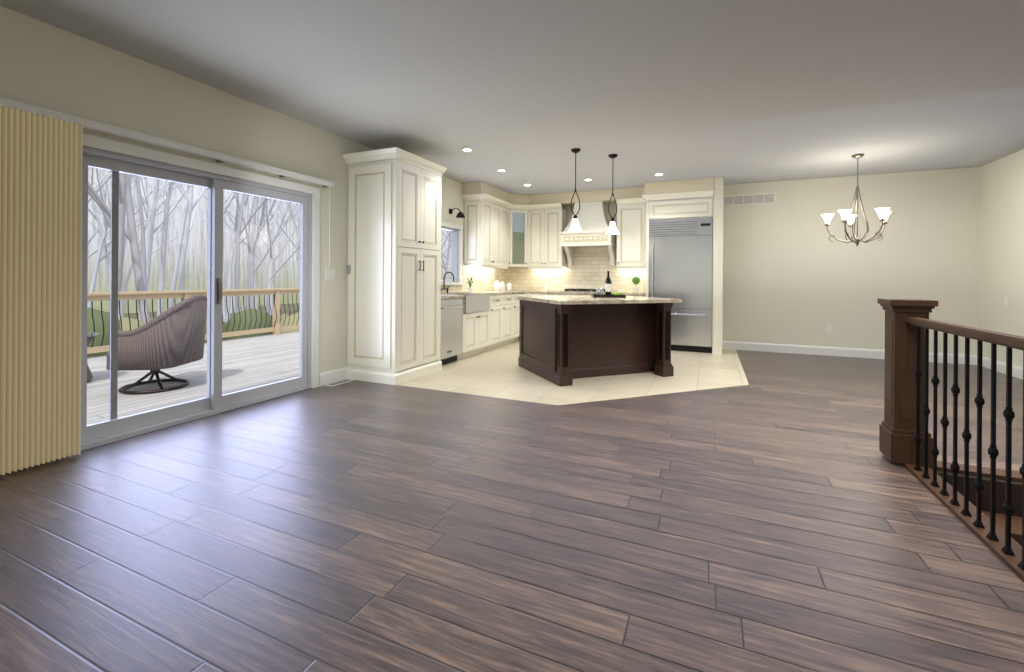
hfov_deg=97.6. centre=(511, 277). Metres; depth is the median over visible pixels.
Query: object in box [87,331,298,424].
floor
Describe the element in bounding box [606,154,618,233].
pendant light
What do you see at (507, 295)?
base cabinet
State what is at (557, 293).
base cabinet
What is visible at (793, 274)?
wall
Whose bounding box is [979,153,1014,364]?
wall
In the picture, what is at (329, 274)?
outlet plates
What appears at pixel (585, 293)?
base cabinet
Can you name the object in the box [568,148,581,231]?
pendant light
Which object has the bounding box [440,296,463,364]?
dishwasher
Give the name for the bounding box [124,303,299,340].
ground
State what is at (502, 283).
canister set
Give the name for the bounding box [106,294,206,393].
wicker chair
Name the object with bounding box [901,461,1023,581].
trim
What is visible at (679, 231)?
fridge
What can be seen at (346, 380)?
floor vent
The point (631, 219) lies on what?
upper cabinet
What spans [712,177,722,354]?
wall
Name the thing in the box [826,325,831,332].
outlet plates
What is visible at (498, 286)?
canister set
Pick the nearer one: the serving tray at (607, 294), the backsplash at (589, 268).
the serving tray at (607, 294)
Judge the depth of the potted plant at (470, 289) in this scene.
7.33 m
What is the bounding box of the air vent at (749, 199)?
[723,192,775,205]
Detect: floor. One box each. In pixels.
[0,350,1023,671]
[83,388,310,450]
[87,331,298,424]
[397,340,748,404]
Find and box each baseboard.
[319,367,346,385]
[722,341,976,364]
[982,357,1020,378]
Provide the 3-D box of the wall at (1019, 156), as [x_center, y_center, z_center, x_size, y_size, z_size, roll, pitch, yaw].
[7.185,-0.154,4.889,2.370,2.739,0.150,0,0,24]
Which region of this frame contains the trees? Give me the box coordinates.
[87,167,451,357]
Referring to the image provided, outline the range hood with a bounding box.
[559,201,616,265]
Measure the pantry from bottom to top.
2.545 m
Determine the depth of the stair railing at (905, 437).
2.50 m
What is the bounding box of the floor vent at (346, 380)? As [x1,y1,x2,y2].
[325,379,353,386]
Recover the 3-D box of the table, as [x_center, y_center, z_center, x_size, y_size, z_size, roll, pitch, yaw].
[-5.266,0.955,5.167,0.760,0.562,0.760,0,0,24]
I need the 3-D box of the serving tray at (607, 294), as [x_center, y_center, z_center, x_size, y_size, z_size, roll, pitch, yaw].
[1.244,0.086,5.787,0.400,0.338,0.280,0,0,4]
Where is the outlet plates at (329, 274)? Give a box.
[325,269,334,280]
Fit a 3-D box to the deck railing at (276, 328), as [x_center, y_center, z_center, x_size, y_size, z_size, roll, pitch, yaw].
[-5.836,0.733,8.022,0.158,1.000,22.060,0,0,24]
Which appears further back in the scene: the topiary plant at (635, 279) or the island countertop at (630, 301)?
the topiary plant at (635, 279)
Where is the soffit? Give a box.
[462,178,712,206]
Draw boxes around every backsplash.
[441,266,504,292]
[505,246,645,291]
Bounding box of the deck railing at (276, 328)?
[87,288,299,353]
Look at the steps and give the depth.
2.62 m
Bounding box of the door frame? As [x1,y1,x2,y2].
[66,134,319,456]
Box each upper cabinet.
[462,193,501,267]
[498,201,509,268]
[510,203,537,268]
[530,209,566,268]
[617,201,645,268]
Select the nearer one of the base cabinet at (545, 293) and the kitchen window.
the kitchen window
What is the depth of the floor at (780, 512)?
1.99 m
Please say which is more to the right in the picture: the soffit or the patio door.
the soffit
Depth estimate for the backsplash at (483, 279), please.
8.02 m
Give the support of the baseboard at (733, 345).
attached to the wall at (793, 274)
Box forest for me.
[87,167,451,312]
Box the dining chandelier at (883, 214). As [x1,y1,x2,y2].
[821,153,891,246]
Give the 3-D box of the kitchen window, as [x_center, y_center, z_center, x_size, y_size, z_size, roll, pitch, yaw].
[-1.129,-0.375,6.940,0.180,0.985,1.280,0,0,24]
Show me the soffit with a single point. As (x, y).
(604, 196)
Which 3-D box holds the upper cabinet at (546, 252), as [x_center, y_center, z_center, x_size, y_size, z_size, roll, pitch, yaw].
[0.644,-0.736,8.553,0.736,1.080,0.395,0,0,24]
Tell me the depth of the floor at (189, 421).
3.58 m
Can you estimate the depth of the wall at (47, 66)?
3.57 m
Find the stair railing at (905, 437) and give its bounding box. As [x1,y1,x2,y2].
[877,298,1023,569]
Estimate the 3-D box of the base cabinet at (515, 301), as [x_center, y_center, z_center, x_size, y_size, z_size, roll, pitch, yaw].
[-0.175,0.729,8.173,0.678,0.881,0.512,0,0,24]
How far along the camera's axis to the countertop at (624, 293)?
7.78 m
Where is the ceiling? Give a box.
[0,0,1023,194]
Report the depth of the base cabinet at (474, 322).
6.55 m
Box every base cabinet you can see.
[444,292,483,357]
[480,292,495,352]
[496,292,503,347]
[504,292,511,344]
[512,292,523,341]
[524,292,543,295]
[544,292,555,295]
[556,292,583,295]
[584,292,595,295]
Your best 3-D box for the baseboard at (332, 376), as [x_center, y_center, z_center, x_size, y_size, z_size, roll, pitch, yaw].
[-1.968,1.090,4.942,0.016,0.135,0.395,0,0,24]
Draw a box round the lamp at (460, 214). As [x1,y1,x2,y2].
[449,208,464,217]
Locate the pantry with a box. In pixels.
[342,147,446,384]
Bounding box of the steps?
[937,471,1021,545]
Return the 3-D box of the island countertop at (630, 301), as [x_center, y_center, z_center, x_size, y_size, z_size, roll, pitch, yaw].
[1.063,0.275,5.669,2.030,0.040,2.030,0,0,24]
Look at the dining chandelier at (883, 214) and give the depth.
5.60 m
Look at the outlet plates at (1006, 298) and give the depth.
5.62 m
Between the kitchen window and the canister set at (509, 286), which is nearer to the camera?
the kitchen window
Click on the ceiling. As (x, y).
(533, 93)
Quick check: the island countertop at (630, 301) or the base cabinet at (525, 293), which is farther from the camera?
the base cabinet at (525, 293)
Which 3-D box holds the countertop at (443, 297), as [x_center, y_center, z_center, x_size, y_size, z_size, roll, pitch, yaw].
[-0.659,0.262,7.112,0.644,0.037,2.790,0,0,24]
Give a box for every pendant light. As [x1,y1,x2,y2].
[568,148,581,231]
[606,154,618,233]
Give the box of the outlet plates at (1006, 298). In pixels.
[1004,296,1008,305]
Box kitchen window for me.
[441,221,464,284]
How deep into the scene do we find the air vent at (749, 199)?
7.33 m
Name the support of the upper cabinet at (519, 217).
attached to the wall at (793, 274)
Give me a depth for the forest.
33.82 m
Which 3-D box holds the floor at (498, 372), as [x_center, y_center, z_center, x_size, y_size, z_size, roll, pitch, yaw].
[0.905,1.176,6.271,4.200,0.001,4.350,0,0,24]
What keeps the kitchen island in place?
on the floor at (498, 372)
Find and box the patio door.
[81,146,311,450]
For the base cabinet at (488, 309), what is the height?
0.906 m
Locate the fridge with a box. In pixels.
[641,190,712,352]
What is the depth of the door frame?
4.21 m
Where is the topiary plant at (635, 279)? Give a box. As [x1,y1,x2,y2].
[632,276,639,291]
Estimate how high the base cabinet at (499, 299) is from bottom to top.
0.881 m
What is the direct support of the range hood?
attached to the wall at (793, 274)
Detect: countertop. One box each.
[441,292,499,299]
[496,290,645,295]
[518,296,681,307]
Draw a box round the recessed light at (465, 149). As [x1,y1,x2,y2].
[461,148,472,151]
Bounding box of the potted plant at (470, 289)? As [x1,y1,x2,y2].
[467,277,472,291]
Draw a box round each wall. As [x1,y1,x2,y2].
[0,5,466,372]
[511,167,979,354]
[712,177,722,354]
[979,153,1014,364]
[1015,149,1023,367]
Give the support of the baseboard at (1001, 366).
attached to the wall at (1001, 228)
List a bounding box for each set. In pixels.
[494,281,500,290]
[501,281,504,290]
[507,282,511,289]
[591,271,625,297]
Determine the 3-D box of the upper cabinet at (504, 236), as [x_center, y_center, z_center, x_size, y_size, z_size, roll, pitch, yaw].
[-0.263,-0.789,8.300,0.395,1.175,0.475,0,0,24]
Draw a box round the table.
[87,332,98,382]
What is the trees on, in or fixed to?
on the ground
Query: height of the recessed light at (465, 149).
0.006 m
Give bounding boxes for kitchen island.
[518,304,673,386]
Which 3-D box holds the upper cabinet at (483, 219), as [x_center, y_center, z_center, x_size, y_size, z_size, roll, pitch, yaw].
[-0.495,-0.791,7.831,0.350,1.175,0.808,0,0,24]
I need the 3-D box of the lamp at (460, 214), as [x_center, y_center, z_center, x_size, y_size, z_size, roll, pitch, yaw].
[-0.865,-1.024,7.098,0.264,0.157,0.150,0,0,24]

